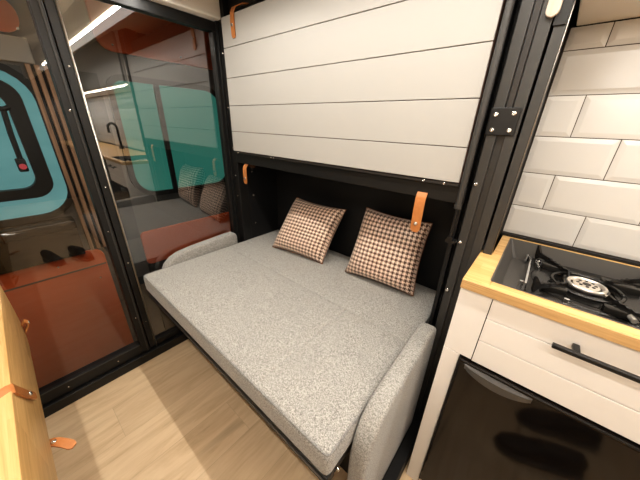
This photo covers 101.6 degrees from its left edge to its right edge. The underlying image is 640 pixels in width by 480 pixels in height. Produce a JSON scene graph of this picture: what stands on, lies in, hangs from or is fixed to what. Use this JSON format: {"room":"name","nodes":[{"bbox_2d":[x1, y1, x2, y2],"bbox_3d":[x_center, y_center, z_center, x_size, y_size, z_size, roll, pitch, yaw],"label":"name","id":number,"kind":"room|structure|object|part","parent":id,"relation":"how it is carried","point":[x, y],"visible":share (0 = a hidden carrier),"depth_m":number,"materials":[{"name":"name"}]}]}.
{"room":"vehicle interior","nodes":[
{"label":"vehicle interior","id":0,"kind":"room"},
{"bbox_2d":[0,0,228,347],"bbox_3d":[-1.418,-0.058,1.560,0.040,2.520,2.000,20,30,36],"label":"wall","id":1,"kind":"structure","parent":0,"point":[151,212],"depth_m":1.63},
{"bbox_2d":[0,0,19,31],"bbox_3d":[-1.625,-0.861,0.845,0.026,0.130,0.885,20,30,36],"label":"panel","id":2,"kind":"object","parent":1,"relation":"in","point":[9,20],"depth_m":1.13,"materials":[{"name":"orange metal"}]},
{"bbox_2d":[0,34,34,63],"bbox_3d":[-1.649,-0.742,0.884,0.012,0.100,0.940,20,30,36],"label":"trim","id":3,"kind":"structure","parent":1,"relation":"attached to","point":[12,48],"depth_m":1.18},
{"bbox_2d":[0,63,74,226],"bbox_3d":[-1.586,-0.369,1.073,0.098,0.730,0.775,20,30,36],"label":"window","id":4,"kind":"structure","parent":1,"relation":"in","point":[33,184],"depth_m":1.28,"materials":[{"name":"teal"}]},
{"bbox_3d":[-1.595,-0.399,1.079,0.040,0.530,0.608,20,30,36],"label":"frame","id":5,"kind":"part","parent":4,"relation":"part of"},
{"bbox_2d":[0,216,84,274],"bbox_3d":[-1.666,0.102,1.194,0.100,0.224,0.870,20,30,36],"label":"ledge","id":6,"kind":"object","parent":1,"relation":"attached to","point":[31,244],"visible":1,"depth_m":1.37,"materials":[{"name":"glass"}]},
{"bbox_2d":[0,249,133,388],"bbox_3d":[-1.692,0.638,1.483,0.026,0.990,0.975,20,30,36],"label":"panel","id":7,"kind":"object","parent":1,"relation":"in","point":[72,306],"depth_m":1.59,"materials":[{"name":"brown"}]},
{"bbox_2d":[24,63,139,249],"bbox_3d":[-1.295,-0.416,1.492,0.026,0.956,0.270,20,30,36],"label":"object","id":8,"kind":"object","parent":1,"relation":"attached to","point":[39,76],"visible":0.56,"depth_m":1.46,"materials":[{"name":"brown wood"}]},
{"bbox_2d":[84,0,212,69],"bbox_3d":[-0.943,-1.236,1.554,0.026,0.290,0.685,20,30,36],"label":"panel","id":9,"kind":"object","parent":1,"relation":"in","point":[116,29],"depth_m":1.50,"materials":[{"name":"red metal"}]},
{"bbox_2d":[148,259,174,329],"bbox_3d":[-1.012,0.451,2.285,0.020,0.828,0.715,20,30,36],"label":"trim","id":10,"kind":"structure","parent":1,"relation":"attached to","point":[167,322],"depth_m":2.02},
{"bbox_2d":[106,74,224,195],"bbox_3d":[-0.957,-0.688,1.798,0.030,0.700,0.705,20,30,36],"label":"window","id":11,"kind":"structure","parent":1,"relation":"in","point":[168,132],"depth_m":1.73,"materials":[{"name":"teal glass"}]},
{"bbox_2d":[140,212,230,263],"bbox_3d":[-0.994,-0.039,2.068,0.026,0.242,0.715,20,30,36],"label":"panel","id":12,"kind":"object","parent":1,"relation":"in","point":[158,244],"depth_m":1.98,"materials":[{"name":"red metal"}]},
{"bbox_2d":[45,339,418,479],"bbox_3d":[0.716,1.362,0.183,4.620,0.040,2.000,20,30,36],"label":"floor","id":13,"kind":"structure","parent":0,"point":[174,415],"depth_m":1.17,"materials":[{"name":"brown wood"}]},
{"bbox_2d":[0,285,75,479],"bbox_3d":[-0.524,0.863,0.212,2.025,0.774,0.719,20,30,36],"label":"wooden cabinet","id":14,"kind":"object","parent":13,"relation":"on","point":[25,443],"visible":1,"depth_m":0.57,"materials":[{"name":"beige wood"}]},
{"bbox_2d":[42,332,187,417],"bbox_3d":[-1.109,0.719,1.389,0.030,0.055,1.690,20,30,36],"label":"baseboard","id":15,"kind":"structure","parent":13,"relation":"on","point":[59,403],"depth_m":1.37,"materials":[{"name":"black metal"}]},
{"bbox_2d":[26,0,149,405],"bbox_3d":[-1.205,-0.035,0.941,0.051,1.672,0.708,20,30,36],"label":"door frame","id":16,"kind":"structure","parent":15,"relation":"on","point":[67,383],"depth_m":1.18,"materials":[{"name":"black metal"}]},
{"bbox_2d":[42,0,237,347],"bbox_3d":[-0.764,-0.233,1.422,0.050,1.675,0.648,20,30,36],"label":"door frame","id":17,"kind":"structure","parent":15,"relation":"on","point":[146,7],"depth_m":1.18,"materials":[{"name":"black metal"}]},
{"bbox_2d":[144,230,441,479],"bbox_3d":[-0.155,0.442,1.378,1.322,0.630,0.900,20,30,36],"label":"bed","id":18,"kind":"object","parent":13,"relation":"on","point":[334,360],"visible":0.91,"depth_m":0.96,"materials":[{"name":"grey fabric"}]},
{"bbox_3d":[-0.711,0.099,1.574,0.054,0.195,0.475,20,30,36],"label":"arm","id":19,"kind":"part","parent":18,"relation":"part of"},
{"bbox_2d":[272,198,345,263],"bbox_3d":[-0.073,-0.063,1.533,0.410,0.295,0.226,20,30,36],"label":"throw pillow","id":20,"kind":"object","parent":18,"relation":"on","point":[308,230],"visible":1,"depth_m":1.46,"materials":[{"name":"brown fabric"}]},
{"bbox_2d":[229,230,441,341],"bbox_3d":[0.006,0.188,1.465,1.200,0.103,0.423,20,30,36],"label":"cushion","id":21,"kind":"object","parent":18,"relation":"on","point":[396,313],"depth_m":1.26,"materials":[{"name":"grey fabric"}]},
{"bbox_2d":[345,207,432,295],"bbox_3d":[0.319,0.046,1.264,0.360,0.335,0.200,20,30,36],"label":"throw pillow","id":22,"kind":"object","parent":18,"relation":"on","point":[386,250],"visible":0.98,"depth_m":1.19,"materials":[{"name":"brown fabric"}]},
{"bbox_3d":[0.249,0.628,0.910,0.056,0.570,0.475,20,30,36],"label":"arm","id":23,"kind":"part","parent":18,"relation":"part of"},
{"bbox_2d":[214,0,562,479],"bbox_3d":[-0.080,-0.154,1.143,1.392,1.915,0.798,20,30,36],"label":"bunk","id":24,"kind":"object","parent":13,"relation":"on","point":[390,95],"visible":0.96,"depth_m":0.88,"materials":[{"name":"white wood"}]},
{"bbox_3d":[-0.501,-0.376,1.615,0.074,1.915,0.072,20,30,36],"label":"post","id":25,"kind":"part","parent":24,"relation":"part of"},
{"bbox_3d":[0.051,-0.972,0.924,1.238,0.065,0.070,20,30,36],"label":"rail","id":26,"kind":"part","parent":24,"relation":"part of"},
{"bbox_3d":[-0.402,-0.419,1.726,0.064,1.910,0.238,20,30,36],"label":"panel","id":27,"kind":"part","parent":24,"relation":"part of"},
{"bbox_3d":[0.001,-0.317,1.185,1.226,0.053,0.064,20,30,36],"label":"rail","id":28,"kind":"part","parent":24,"relation":"part of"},
{"bbox_3d":[-0.014,-0.624,1.034,1.197,0.607,0.024,20,30,36],"label":"panel","id":29,"kind":"part","parent":24,"relation":"part of","materials":[{"name":"white wood"}]},
{"bbox_3d":[0.294,0.900,1.016,0.040,0.110,0.497,20,30,36],"label":"foot panel","id":30,"kind":"part","parent":24,"relation":"part of","materials":[{"name":"grey fabric"}]},
{"bbox_3d":[0.423,-0.053,0.827,0.007,0.105,0.009,9,25,16],"label":"rod","id":31,"kind":"part","parent":24,"relation":"part of","materials":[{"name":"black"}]},
{"bbox_3d":[0.458,-0.025,0.889,0.013,1.915,0.038,20,30,36],"label":"post","id":32,"kind":"part","parent":24,"relation":"part of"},
{"bbox_3d":[0.511,-0.013,0.866,0.071,1.915,0.090,20,30,36],"label":"post","id":33,"kind":"part","parent":24,"relation":"part of","materials":[{"name":"black metal"}]},
{"bbox_3d":[0.487,-0.315,0.696,0.068,0.068,0.006,20,30,36],"label":"plate","id":34,"kind":"part","parent":24,"relation":"part of","materials":[{"name":"black metal"}]},
{"bbox_2d":[406,287,639,479],"bbox_3d":[0.714,0.559,0.845,0.585,0.898,0.476,20,30,36],"label":"base cabinet","id":35,"kind":"object","parent":13,"relation":"on","point":[596,378],"visible":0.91,"depth_m":0.62,"materials":[{"name":"white wood"}]},
{"bbox_2d":[419,299,639,479],"bbox_3d":[0.710,0.660,0.868,0.518,0.669,0.426,20,30,36],"label":"fridge","id":36,"kind":"object","parent":35,"relation":"in","point":[490,426],"visible":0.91,"depth_m":0.70,"materials":[{"name":"black glass"}]},
{"bbox_3d":[0.464,0.388,0.693,0.155,0.031,0.017,20,30,36],"label":"handle","id":37,"kind":"part","parent":36,"relation":"part of","materials":[{"name":"grey"}]},
{"bbox_3d":[0.597,0.692,0.735,0.516,0.625,0.040,20,30,36],"label":"door","id":38,"kind":"part","parent":36,"relation":"part of","materials":[{"name":"black glass"}]},
{"bbox_2d":[460,235,639,351],"bbox_3d":[1.721,0.495,-0.083,3.168,0.026,0.447,20,30,36],"label":"countertop","id":39,"kind":"structure","parent":35,"relation":"on","point":[477,279],"depth_m":0.60,"materials":[{"name":"wood"}]},
{"bbox_2d":[483,0,579,254],"bbox_3d":[0.631,-0.451,0.721,0.028,0.990,0.301,20,30,36],"label":"support post","id":40,"kind":"object","parent":39,"relation":"on","point":[562,23],"visible":0.99,"depth_m":0.68,"materials":[{"name":"black metal"}]},
{"bbox_2d":[491,238,639,329],"bbox_3d":[0.724,0.137,0.697,0.426,0.063,0.390,20,30,36],"label":"tray","id":41,"kind":"object","parent":39,"relation":"in","point":[511,268],"visible":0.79,"depth_m":0.83,"materials":[{"name":"grey metal"}]},
{"bbox_2d":[516,245,639,328],"bbox_3d":[0.736,0.124,0.710,0.303,0.067,0.297,20,30,36],"label":"gas stove","id":42,"kind":"object","parent":41,"relation":"on","point":[618,300],"visible":0.98,"depth_m":0.69,"materials":[{"name":"black metal"}]},
{"bbox_3d":[0.569,0.126,0.742,0.013,0.028,0.012,20,30,36],"label":"knob","id":43,"kind":"part","parent":42,"relation":"part of","materials":[{"name":"silver metal"}]},
{"bbox_3d":[0.714,0.061,0.900,0.013,0.028,0.012,20,30,36],"label":"knob","id":44,"kind":"part","parent":42,"relation":"part of","materials":[{"name":"silver metal"}]},
{"bbox_3d":[0.727,0.085,0.814,0.060,0.019,0.030,20,30,36],"label":"plate","id":45,"kind":"part","parent":42,"relation":"part of","materials":[{"name":"black metal"}]},
{"bbox_3d":[0.628,0.131,0.703,0.055,0.019,0.030,20,30,36],"label":"plate","id":46,"kind":"part","parent":42,"relation":"part of","materials":[{"name":"black metal"}]},
{"bbox_3d":[0.626,0.161,0.667,0.015,0.028,0.014,20,30,36],"label":"knob","id":47,"kind":"part","parent":42,"relation":"part of","materials":[{"name":"silver metal"}]},
{"bbox_3d":[0.722,0.136,0.714,0.104,0.025,0.104,20,30,36],"label":"burner","id":48,"kind":"part","parent":42,"relation":"part of","materials":[{"name":"silver metal"}]},
{"bbox_3d":[0.723,0.122,0.708,0.084,0.006,0.084,20,30,36],"label":"burner","id":49,"kind":"part","parent":42,"relation":"part of","materials":[{"name":"silver metal"}]},
{"bbox_3d":[0.703,0.170,0.618,0.050,0.019,0.025,20,30,36],"label":"plate","id":50,"kind":"part","parent":42,"relation":"part of","materials":[{"name":"black metal"}]},
{"bbox_3d":[0.832,0.128,0.724,0.080,0.019,0.035,20,30,36],"label":"plate","id":51,"kind":"part","parent":42,"relation":"part of","materials":[{"name":"black metal"}]},
{"bbox_3d":[0.618,0.311,0.552,0.490,0.212,0.005,20,30,36],"label":"drawer","id":52,"kind":"part","parent":35,"relation":"part of","materials":[{"name":"white wood"}]},
{"bbox_3d":[0.607,0.259,0.510,0.240,0.010,0.038,20,30,36],"label":"handle","id":53,"kind":"part","parent":35,"relation":"part of","materials":[{"name":"black metal"}]},
{"bbox_2d":[276,1,639,290],"bbox_3d":[1.169,0.362,0.804,5.220,2.520,0.040,20,30,36],"label":"wall","id":54,"kind":"structure","parent":0,"point":[354,198],"depth_m":1.39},
{"bbox_2d":[501,18,639,266],"bbox_3d":[1.903,0.128,-0.043,3.144,0.624,0.069,20,30,36],"label":"tile backsplash","id":55,"kind":"structure","parent":54,"relation":"attached to","point":[578,188],"depth_m":0.78,"materials":[{"name":"white tile"}]},
{"bbox_3d":[1.877,0.417,0.061,3.144,0.009,0.016,20,30,36],"label":"trim","id":56,"kind":"part","parent":55,"relation":"part of","materials":[{"name":"black"}]},
{"bbox_3d":[0.548,-0.516,-0.430,5.220,0.040,2.000,20,30,36],"label":"ceiling","id":57,"kind":"structure","parent":0,"visible":0},
{"bbox_2d":[149,0,220,20],"bbox_3d":[-0.915,-0.993,0.823,0.080,0.185,1.250,20,30,36],"label":"trim","id":58,"kind":"structure","parent":57,"relation":"attached to","point":[207,9],"depth_m":1.20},
{"bbox_2d":[576,0,639,25],"bbox_3d":[1.819,-0.276,-0.359,3.132,0.372,0.283,20,30,36],"label":"upper cabinet","id":59,"kind":"object","parent":57,"relation":"attached to","point":[590,11],"visible":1,"depth_m":0.63,"materials":[{"name":"beige wood"}]}
]}

